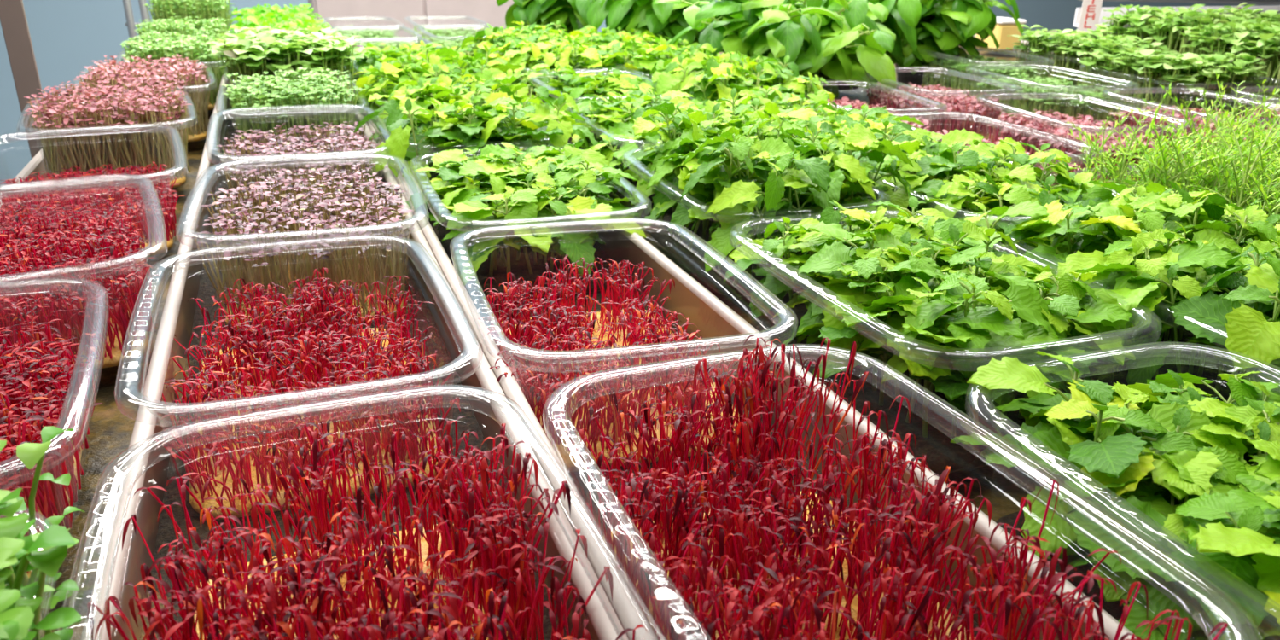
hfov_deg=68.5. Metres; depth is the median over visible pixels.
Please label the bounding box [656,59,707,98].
leafy plant
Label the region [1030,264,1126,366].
leafy plant
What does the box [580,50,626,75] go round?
leafy plant
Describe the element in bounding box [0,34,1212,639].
bench
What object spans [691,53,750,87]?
leafy plant
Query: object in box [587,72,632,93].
leafy plant
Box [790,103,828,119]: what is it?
leafy plant
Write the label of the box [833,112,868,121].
leafy plant
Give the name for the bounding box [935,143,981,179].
leafy plant
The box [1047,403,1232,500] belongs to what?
leafy plant
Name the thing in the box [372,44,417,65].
leafy plant
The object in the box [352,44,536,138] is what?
tray
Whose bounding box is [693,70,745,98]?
leafy plant
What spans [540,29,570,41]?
leafy plant
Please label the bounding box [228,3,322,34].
tray
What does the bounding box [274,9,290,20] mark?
leafy plant
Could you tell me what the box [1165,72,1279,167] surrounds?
plant
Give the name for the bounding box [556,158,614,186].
leafy plant
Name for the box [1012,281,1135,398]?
leafy plant
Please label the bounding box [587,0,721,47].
basil plant
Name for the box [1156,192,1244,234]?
leafy plant
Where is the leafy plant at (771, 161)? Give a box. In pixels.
[736,137,831,264]
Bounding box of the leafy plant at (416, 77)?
[397,72,427,96]
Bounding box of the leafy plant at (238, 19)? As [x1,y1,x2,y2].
[226,16,252,32]
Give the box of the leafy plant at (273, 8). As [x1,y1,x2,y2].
[271,4,295,14]
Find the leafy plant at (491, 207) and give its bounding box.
[442,188,538,269]
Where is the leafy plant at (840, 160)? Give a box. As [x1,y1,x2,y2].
[781,135,855,255]
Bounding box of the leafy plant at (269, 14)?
[264,9,286,21]
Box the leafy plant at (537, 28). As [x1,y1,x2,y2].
[534,25,549,32]
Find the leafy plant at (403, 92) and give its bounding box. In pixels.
[388,85,440,134]
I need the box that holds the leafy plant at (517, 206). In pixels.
[471,186,551,274]
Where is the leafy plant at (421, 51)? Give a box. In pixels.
[419,43,443,53]
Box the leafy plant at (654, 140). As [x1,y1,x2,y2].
[645,134,659,145]
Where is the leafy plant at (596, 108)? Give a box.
[587,102,643,127]
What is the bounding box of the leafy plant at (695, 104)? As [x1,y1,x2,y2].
[680,98,741,113]
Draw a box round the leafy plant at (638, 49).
[597,40,642,74]
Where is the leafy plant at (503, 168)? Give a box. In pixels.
[461,152,548,184]
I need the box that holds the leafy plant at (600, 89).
[581,81,625,100]
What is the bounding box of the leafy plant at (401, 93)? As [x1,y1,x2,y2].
[367,83,410,140]
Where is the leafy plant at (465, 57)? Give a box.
[454,54,486,62]
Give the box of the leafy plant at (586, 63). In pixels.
[577,54,616,75]
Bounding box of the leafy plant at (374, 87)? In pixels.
[352,77,395,112]
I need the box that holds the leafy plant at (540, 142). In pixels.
[520,116,588,159]
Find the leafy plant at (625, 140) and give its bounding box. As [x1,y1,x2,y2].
[587,133,651,196]
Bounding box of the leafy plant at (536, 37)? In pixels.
[532,34,562,42]
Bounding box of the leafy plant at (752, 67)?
[749,56,794,76]
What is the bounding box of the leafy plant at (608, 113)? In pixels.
[588,108,623,121]
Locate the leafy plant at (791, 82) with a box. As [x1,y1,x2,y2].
[774,76,808,93]
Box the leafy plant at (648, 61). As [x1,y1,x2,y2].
[632,52,664,79]
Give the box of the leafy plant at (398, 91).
[378,79,442,161]
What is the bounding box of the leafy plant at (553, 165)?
[544,156,604,174]
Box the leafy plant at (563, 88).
[540,83,572,101]
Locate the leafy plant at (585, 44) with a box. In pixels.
[562,39,589,55]
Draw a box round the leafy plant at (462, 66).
[449,59,477,78]
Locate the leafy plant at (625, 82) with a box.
[599,72,639,90]
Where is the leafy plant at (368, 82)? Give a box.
[362,73,390,113]
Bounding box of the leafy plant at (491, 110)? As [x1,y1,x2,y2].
[484,103,536,144]
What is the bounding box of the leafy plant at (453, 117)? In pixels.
[410,98,482,141]
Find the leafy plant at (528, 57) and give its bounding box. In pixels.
[512,45,554,94]
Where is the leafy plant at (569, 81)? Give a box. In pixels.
[564,70,608,86]
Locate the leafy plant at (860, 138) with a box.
[785,122,874,255]
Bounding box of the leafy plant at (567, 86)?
[552,81,573,111]
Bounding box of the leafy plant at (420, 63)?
[395,51,435,68]
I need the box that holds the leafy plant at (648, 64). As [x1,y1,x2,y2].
[637,47,686,72]
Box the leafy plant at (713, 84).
[694,71,749,98]
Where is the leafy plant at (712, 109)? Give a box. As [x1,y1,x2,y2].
[704,87,757,125]
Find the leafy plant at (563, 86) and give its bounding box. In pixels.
[535,72,591,96]
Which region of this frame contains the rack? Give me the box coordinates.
[1082,0,1279,39]
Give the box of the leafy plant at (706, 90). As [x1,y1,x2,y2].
[675,54,746,100]
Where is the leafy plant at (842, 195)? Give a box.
[808,128,849,203]
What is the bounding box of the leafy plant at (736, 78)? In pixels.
[710,64,796,102]
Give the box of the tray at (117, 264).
[0,174,167,373]
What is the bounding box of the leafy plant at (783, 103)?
[775,98,817,109]
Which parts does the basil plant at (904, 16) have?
plant pot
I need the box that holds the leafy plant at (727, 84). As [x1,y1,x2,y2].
[710,77,753,102]
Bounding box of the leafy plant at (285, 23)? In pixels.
[281,18,305,30]
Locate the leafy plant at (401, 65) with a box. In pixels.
[377,61,424,85]
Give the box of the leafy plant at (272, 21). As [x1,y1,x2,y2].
[261,19,277,29]
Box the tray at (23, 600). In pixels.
[0,425,84,639]
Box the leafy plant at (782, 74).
[758,66,814,104]
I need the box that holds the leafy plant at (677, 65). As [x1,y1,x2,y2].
[662,49,703,74]
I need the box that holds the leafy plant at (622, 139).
[583,131,651,194]
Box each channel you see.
[80,68,628,639]
[353,29,1136,639]
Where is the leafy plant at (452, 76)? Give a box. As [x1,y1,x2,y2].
[446,69,474,82]
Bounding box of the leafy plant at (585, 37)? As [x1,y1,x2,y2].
[573,35,597,48]
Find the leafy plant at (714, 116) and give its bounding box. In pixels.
[673,102,736,128]
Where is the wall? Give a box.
[0,0,1275,193]
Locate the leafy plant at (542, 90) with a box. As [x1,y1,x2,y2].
[513,79,566,122]
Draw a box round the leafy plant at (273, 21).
[257,15,289,28]
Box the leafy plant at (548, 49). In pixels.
[529,46,552,55]
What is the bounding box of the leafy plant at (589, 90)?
[561,84,604,116]
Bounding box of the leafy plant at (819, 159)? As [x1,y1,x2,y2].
[790,139,877,221]
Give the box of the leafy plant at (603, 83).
[573,75,610,87]
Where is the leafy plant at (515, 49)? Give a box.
[499,46,520,52]
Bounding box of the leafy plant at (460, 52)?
[457,47,477,55]
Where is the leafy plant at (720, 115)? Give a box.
[685,106,760,139]
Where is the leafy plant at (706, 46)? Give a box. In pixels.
[683,42,714,58]
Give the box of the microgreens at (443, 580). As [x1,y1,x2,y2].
[63,384,658,639]
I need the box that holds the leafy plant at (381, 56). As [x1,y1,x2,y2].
[377,53,390,62]
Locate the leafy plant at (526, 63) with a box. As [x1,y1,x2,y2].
[512,58,539,94]
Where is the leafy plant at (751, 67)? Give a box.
[743,52,785,81]
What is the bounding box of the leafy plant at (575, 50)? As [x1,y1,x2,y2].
[564,45,579,57]
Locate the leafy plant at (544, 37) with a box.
[537,32,557,40]
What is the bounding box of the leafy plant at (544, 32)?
[531,29,565,39]
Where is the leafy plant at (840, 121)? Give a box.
[808,112,849,131]
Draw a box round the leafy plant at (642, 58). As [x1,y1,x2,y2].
[617,52,646,74]
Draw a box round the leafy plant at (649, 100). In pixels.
[626,90,699,122]
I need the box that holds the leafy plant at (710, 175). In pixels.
[680,140,769,273]
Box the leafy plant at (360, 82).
[353,68,378,124]
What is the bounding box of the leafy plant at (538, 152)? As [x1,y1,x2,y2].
[515,145,558,158]
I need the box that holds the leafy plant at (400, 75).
[375,68,412,101]
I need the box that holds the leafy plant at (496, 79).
[449,73,500,92]
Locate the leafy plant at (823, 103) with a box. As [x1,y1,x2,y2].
[815,99,852,115]
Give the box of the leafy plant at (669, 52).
[666,49,696,62]
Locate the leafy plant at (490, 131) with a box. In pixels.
[477,100,564,155]
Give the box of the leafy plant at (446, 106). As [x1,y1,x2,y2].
[429,98,454,141]
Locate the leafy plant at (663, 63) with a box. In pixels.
[658,45,709,68]
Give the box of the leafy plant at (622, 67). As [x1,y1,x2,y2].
[611,53,645,75]
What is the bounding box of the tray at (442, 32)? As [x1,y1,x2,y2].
[402,15,485,44]
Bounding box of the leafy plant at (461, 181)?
[431,160,485,236]
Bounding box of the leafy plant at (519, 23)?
[514,21,526,29]
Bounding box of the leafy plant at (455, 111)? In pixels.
[438,94,518,153]
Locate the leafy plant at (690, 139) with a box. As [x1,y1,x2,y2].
[667,126,735,226]
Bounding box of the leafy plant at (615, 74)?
[593,73,642,78]
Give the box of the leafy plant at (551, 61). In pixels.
[533,55,577,86]
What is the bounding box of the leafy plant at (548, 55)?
[529,44,579,84]
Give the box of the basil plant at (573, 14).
[496,0,592,34]
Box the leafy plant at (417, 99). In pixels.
[391,92,448,176]
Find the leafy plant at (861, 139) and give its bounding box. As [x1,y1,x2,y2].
[832,122,925,226]
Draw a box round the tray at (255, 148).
[205,104,387,230]
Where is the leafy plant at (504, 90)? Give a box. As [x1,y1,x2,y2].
[490,83,530,108]
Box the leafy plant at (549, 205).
[526,186,608,276]
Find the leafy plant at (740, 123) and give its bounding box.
[735,117,777,139]
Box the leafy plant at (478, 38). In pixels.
[464,34,492,55]
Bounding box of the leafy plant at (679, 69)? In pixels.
[666,55,694,98]
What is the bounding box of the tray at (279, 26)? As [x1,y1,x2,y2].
[221,23,351,69]
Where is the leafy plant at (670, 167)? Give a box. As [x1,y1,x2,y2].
[655,152,700,250]
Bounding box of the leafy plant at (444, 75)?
[436,70,484,87]
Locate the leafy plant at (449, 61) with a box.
[446,54,480,64]
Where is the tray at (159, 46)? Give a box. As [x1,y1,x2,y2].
[114,31,225,109]
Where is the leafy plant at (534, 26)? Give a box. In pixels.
[529,23,548,29]
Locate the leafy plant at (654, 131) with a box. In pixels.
[650,117,680,173]
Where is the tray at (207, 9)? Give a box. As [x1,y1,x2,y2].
[142,0,237,33]
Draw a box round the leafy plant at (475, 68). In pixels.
[465,62,514,93]
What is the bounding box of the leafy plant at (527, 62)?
[523,58,562,75]
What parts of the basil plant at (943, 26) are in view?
plant pot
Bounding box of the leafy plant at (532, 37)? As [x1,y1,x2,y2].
[512,25,536,44]
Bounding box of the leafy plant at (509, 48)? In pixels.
[495,43,536,87]
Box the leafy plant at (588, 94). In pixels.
[581,89,609,120]
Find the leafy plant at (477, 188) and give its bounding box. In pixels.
[424,174,491,236]
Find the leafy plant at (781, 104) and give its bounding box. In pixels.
[738,101,784,120]
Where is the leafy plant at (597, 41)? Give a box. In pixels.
[591,39,609,43]
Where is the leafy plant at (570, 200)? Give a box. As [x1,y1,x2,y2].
[550,178,634,246]
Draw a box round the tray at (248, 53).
[206,25,364,125]
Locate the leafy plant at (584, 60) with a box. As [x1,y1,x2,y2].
[556,39,589,71]
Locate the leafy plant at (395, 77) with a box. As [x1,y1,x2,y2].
[370,64,419,91]
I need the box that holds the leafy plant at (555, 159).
[545,139,614,188]
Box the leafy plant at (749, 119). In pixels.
[721,107,779,134]
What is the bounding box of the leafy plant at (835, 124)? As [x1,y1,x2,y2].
[816,119,847,129]
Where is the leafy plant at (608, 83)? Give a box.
[598,75,617,92]
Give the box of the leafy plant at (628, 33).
[617,27,656,36]
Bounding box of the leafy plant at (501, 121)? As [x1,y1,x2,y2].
[482,103,571,144]
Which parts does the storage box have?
lid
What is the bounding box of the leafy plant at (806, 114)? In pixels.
[785,107,849,133]
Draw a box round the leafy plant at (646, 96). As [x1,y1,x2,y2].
[640,91,664,104]
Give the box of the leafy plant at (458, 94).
[409,87,478,153]
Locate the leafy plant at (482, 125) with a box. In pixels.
[452,104,528,155]
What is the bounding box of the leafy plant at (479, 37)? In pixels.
[460,26,504,56]
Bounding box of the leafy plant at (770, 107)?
[733,98,802,139]
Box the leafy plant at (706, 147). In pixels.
[677,133,754,231]
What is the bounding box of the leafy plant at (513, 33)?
[497,29,529,65]
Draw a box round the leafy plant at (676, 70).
[651,56,708,98]
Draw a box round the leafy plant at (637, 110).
[625,100,686,143]
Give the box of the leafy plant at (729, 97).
[721,96,739,104]
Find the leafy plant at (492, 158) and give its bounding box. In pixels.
[432,143,510,207]
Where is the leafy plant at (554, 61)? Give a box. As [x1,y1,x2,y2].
[526,55,581,84]
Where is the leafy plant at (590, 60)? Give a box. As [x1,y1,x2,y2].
[544,40,602,76]
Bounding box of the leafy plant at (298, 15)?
[278,11,315,22]
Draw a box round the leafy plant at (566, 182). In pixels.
[526,173,601,230]
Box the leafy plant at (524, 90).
[506,63,558,95]
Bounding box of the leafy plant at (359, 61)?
[349,49,383,78]
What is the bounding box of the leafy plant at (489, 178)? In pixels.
[480,169,519,187]
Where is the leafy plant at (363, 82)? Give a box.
[354,70,399,93]
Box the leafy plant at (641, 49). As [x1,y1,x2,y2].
[628,43,657,60]
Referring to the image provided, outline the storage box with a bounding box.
[975,17,1026,51]
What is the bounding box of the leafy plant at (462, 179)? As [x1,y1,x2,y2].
[399,148,484,223]
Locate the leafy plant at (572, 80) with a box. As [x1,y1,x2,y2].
[535,65,579,98]
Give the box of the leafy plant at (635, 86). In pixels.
[617,82,662,97]
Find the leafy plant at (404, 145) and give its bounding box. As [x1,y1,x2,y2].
[365,98,466,193]
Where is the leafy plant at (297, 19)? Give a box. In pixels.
[285,16,302,22]
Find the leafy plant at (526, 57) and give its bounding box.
[504,41,536,67]
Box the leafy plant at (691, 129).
[632,106,707,232]
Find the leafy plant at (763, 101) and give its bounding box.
[731,99,774,121]
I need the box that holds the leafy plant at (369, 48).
[363,42,400,51]
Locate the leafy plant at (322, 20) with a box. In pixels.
[310,18,331,29]
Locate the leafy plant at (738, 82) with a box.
[729,77,772,87]
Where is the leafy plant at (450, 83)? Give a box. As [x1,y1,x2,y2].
[425,80,467,104]
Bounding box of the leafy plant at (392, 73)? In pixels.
[354,66,399,129]
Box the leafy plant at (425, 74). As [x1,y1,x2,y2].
[374,69,435,105]
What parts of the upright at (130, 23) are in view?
post, post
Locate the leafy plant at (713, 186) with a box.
[683,132,797,279]
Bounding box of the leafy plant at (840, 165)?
[761,142,866,255]
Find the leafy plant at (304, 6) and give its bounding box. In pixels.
[298,3,316,23]
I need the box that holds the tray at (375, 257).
[175,153,429,330]
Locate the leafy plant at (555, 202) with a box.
[491,184,591,266]
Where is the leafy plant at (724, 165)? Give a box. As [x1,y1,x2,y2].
[686,122,796,271]
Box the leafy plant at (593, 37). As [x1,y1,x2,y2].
[587,32,603,45]
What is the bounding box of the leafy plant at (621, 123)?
[587,101,647,146]
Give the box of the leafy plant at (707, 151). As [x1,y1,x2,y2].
[667,126,765,261]
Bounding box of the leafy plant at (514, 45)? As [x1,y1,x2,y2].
[488,39,532,58]
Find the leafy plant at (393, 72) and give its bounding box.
[359,64,426,128]
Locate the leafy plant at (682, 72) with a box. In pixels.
[651,65,706,98]
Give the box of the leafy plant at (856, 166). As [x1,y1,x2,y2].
[827,134,896,190]
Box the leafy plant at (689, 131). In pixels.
[651,115,761,230]
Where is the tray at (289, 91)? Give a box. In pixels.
[215,66,368,148]
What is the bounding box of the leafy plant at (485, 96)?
[473,83,529,148]
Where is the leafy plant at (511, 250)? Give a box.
[465,192,529,267]
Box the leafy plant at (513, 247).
[494,203,569,260]
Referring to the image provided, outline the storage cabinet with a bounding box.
[308,0,522,42]
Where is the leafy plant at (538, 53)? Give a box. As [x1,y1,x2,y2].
[500,40,554,94]
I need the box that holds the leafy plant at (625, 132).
[617,117,671,164]
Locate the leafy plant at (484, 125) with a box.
[458,103,523,155]
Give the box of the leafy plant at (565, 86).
[543,77,578,96]
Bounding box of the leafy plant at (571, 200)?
[551,176,645,268]
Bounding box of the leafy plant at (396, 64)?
[393,56,424,69]
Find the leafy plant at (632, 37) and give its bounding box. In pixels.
[617,34,635,54]
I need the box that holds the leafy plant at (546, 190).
[504,178,558,255]
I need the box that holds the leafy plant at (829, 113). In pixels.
[817,107,834,122]
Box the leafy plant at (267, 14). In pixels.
[238,11,270,22]
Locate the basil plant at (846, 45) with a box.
[652,0,896,99]
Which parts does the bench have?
edge rail, edge rail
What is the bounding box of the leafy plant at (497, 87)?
[492,82,536,104]
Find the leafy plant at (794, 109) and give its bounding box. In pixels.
[763,100,808,124]
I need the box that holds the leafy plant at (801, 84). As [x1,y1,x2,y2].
[791,74,830,104]
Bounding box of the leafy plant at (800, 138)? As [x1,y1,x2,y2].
[779,132,831,169]
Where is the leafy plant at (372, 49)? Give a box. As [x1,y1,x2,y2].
[354,47,383,60]
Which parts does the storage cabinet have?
door, door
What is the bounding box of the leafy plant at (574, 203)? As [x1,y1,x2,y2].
[557,185,639,233]
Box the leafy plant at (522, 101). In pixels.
[506,92,534,125]
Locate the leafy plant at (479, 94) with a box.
[419,78,489,118]
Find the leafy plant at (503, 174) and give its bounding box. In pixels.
[484,156,587,197]
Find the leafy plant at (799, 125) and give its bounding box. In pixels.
[765,120,827,137]
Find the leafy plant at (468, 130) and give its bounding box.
[424,111,489,174]
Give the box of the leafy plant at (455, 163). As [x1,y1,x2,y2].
[436,154,508,172]
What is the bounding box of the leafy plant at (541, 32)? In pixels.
[537,27,562,38]
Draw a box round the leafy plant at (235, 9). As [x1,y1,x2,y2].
[231,6,246,34]
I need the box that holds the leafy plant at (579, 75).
[576,71,595,78]
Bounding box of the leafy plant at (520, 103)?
[488,97,552,146]
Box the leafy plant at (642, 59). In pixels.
[622,55,649,73]
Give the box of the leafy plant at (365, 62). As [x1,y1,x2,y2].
[354,59,380,65]
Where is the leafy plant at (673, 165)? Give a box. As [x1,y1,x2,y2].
[640,137,720,243]
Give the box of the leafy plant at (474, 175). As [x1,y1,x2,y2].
[432,158,526,213]
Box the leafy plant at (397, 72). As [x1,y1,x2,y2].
[380,57,431,85]
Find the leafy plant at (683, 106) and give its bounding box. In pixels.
[681,104,698,113]
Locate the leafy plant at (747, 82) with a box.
[737,75,781,98]
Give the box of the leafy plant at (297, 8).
[285,4,314,13]
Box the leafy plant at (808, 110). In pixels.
[802,102,836,116]
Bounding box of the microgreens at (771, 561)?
[542,334,1261,639]
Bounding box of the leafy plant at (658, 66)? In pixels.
[649,46,690,75]
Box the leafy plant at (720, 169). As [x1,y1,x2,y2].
[702,151,786,268]
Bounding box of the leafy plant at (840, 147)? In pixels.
[795,129,855,197]
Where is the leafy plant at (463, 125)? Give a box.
[417,101,503,166]
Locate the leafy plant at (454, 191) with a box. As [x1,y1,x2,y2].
[424,176,490,242]
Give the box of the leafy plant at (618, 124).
[589,113,628,152]
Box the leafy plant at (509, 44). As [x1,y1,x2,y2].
[485,40,515,64]
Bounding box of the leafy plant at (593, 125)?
[570,110,626,150]
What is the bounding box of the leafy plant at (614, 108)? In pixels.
[599,96,651,146]
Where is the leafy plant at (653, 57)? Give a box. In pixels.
[643,44,675,75]
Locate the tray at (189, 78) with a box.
[74,54,217,141]
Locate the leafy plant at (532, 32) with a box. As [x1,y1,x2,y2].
[529,29,543,34]
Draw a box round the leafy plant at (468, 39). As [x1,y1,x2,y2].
[457,36,474,51]
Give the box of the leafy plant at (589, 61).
[550,37,599,74]
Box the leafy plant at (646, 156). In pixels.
[622,129,676,214]
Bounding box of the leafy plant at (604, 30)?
[600,28,633,33]
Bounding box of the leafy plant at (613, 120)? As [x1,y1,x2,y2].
[593,105,634,162]
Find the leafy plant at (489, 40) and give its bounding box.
[471,23,505,54]
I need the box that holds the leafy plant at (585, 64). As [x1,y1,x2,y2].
[572,57,614,77]
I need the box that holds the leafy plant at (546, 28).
[544,20,568,36]
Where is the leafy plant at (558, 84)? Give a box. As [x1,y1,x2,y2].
[526,66,577,98]
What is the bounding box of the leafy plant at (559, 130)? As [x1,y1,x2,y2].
[510,95,601,154]
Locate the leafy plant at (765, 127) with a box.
[725,113,773,134]
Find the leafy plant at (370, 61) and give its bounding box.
[350,55,388,79]
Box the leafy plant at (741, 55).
[740,52,765,64]
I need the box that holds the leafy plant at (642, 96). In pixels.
[619,87,693,107]
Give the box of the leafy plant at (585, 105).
[570,98,624,136]
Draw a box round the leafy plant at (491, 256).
[437,192,557,277]
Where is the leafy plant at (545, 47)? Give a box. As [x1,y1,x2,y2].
[538,38,575,81]
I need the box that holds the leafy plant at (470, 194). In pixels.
[463,188,504,260]
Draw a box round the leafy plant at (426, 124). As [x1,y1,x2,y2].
[385,115,447,162]
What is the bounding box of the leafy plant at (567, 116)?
[523,104,585,150]
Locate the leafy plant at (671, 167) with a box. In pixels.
[650,132,727,243]
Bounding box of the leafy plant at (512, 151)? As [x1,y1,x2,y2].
[500,142,561,158]
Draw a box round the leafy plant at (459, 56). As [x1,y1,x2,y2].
[440,53,470,63]
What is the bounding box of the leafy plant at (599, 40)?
[588,31,629,46]
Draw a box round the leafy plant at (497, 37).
[476,27,512,50]
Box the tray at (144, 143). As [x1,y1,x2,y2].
[16,76,197,193]
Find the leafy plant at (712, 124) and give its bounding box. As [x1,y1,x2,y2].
[659,111,728,223]
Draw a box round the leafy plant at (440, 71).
[386,64,453,89]
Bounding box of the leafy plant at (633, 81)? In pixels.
[630,78,654,84]
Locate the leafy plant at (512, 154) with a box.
[501,145,560,164]
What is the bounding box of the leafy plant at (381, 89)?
[352,82,394,122]
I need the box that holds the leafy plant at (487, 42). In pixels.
[476,30,503,52]
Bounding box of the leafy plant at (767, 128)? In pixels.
[722,119,780,246]
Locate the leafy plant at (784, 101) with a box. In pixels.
[748,82,814,110]
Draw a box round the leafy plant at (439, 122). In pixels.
[429,111,482,157]
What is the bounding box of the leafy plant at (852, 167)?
[791,130,913,209]
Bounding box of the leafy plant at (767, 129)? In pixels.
[739,110,809,140]
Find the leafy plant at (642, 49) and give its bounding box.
[631,42,666,58]
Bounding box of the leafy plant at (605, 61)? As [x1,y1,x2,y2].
[596,57,625,75]
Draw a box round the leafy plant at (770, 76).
[751,65,821,96]
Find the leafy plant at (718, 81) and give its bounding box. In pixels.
[686,64,745,107]
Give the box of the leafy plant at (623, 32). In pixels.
[616,25,631,37]
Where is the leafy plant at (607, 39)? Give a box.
[603,34,613,45]
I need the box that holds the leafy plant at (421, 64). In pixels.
[411,59,448,74]
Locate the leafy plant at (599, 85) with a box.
[587,79,620,93]
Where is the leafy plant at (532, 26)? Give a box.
[529,22,539,29]
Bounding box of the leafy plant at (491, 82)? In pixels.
[478,78,544,104]
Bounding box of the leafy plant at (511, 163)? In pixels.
[492,154,525,179]
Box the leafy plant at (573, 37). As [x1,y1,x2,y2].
[566,34,587,43]
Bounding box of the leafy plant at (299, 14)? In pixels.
[294,11,331,29]
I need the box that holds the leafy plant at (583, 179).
[554,155,632,215]
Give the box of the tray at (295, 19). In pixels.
[226,9,335,33]
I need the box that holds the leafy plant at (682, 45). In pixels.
[679,39,700,51]
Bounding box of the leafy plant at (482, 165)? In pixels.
[458,155,529,176]
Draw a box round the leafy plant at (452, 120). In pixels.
[399,99,467,190]
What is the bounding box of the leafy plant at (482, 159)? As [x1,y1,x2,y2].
[460,154,517,164]
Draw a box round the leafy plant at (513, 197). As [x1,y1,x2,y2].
[488,172,574,265]
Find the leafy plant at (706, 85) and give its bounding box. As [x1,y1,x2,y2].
[680,69,734,109]
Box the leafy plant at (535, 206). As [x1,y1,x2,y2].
[516,187,615,275]
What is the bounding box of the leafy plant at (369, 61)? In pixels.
[344,54,395,80]
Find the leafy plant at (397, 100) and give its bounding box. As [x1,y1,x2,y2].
[353,93,431,173]
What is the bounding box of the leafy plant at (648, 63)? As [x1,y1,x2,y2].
[634,57,669,81]
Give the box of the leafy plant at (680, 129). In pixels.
[650,121,692,174]
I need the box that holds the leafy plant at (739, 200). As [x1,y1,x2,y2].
[704,156,817,285]
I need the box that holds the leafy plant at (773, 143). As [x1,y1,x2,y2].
[747,113,803,208]
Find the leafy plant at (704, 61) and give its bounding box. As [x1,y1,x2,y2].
[702,57,725,71]
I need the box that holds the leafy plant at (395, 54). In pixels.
[354,45,399,58]
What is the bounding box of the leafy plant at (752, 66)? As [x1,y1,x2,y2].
[727,58,756,70]
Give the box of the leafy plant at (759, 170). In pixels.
[749,139,805,254]
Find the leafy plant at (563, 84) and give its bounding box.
[558,81,567,88]
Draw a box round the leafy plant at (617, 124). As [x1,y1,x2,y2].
[602,107,669,143]
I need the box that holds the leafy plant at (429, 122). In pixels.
[384,104,451,162]
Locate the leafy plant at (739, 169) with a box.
[682,151,758,261]
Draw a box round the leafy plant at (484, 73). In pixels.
[451,59,511,87]
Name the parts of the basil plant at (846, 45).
plant pot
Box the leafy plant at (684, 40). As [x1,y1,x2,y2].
[664,36,688,48]
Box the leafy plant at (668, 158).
[643,116,722,233]
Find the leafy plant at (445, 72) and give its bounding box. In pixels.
[421,63,459,82]
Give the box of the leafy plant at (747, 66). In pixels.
[720,51,752,73]
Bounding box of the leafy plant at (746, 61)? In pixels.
[715,55,750,69]
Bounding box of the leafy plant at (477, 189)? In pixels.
[436,170,532,261]
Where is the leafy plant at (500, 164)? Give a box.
[448,152,517,181]
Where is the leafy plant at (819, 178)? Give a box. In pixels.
[768,154,849,254]
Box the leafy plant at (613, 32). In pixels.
[592,26,616,40]
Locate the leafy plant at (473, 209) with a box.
[446,187,554,285]
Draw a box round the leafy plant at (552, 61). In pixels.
[535,52,580,85]
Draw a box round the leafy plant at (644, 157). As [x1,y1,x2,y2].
[622,100,686,218]
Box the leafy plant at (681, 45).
[668,42,683,47]
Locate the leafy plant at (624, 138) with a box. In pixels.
[610,129,668,161]
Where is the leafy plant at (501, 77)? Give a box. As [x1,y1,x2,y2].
[492,69,535,104]
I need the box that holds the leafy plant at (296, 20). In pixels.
[280,13,310,25]
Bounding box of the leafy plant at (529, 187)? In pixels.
[522,180,536,253]
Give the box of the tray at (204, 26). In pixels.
[134,16,232,42]
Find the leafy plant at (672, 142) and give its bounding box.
[630,117,694,225]
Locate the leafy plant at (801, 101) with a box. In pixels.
[785,93,825,114]
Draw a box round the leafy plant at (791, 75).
[741,55,813,91]
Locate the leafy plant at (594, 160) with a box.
[553,153,601,197]
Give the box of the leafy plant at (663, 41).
[654,34,678,45]
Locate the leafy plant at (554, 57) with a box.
[543,46,587,81]
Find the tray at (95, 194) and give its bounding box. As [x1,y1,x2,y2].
[0,123,187,256]
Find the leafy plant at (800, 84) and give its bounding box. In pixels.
[792,71,835,103]
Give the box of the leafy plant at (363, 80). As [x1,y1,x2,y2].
[360,60,394,89]
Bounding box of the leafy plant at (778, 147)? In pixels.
[752,134,794,209]
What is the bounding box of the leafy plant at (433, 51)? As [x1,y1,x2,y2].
[425,46,458,63]
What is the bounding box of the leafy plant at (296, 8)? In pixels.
[282,3,299,10]
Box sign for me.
[1077,0,1102,32]
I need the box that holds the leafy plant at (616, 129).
[584,113,646,164]
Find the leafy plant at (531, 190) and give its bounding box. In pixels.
[520,180,546,258]
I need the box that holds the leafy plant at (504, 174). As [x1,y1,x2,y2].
[491,161,570,188]
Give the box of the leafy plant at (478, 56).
[463,44,522,72]
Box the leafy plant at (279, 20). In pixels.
[270,13,282,22]
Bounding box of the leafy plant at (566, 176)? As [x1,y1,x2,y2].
[532,163,623,206]
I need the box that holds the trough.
[1073,5,1279,28]
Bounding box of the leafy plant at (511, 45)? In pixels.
[481,41,517,68]
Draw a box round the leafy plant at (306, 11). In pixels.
[292,9,311,13]
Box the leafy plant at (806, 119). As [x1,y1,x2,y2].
[788,117,809,132]
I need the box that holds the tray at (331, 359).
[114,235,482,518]
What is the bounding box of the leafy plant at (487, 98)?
[442,83,513,111]
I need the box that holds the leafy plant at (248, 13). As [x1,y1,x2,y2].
[228,10,255,33]
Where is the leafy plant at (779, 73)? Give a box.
[756,62,805,93]
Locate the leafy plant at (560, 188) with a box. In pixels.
[535,166,639,227]
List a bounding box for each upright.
[0,0,43,159]
[122,0,155,40]
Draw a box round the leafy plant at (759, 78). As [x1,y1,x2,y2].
[743,61,784,101]
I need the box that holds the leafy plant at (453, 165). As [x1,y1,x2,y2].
[422,159,469,208]
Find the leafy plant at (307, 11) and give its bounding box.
[304,7,322,25]
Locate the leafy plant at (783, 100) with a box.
[733,89,807,108]
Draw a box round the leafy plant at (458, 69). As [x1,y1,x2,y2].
[442,61,476,84]
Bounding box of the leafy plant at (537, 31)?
[523,27,541,40]
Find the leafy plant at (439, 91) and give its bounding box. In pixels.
[428,79,469,153]
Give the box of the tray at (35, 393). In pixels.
[0,277,108,581]

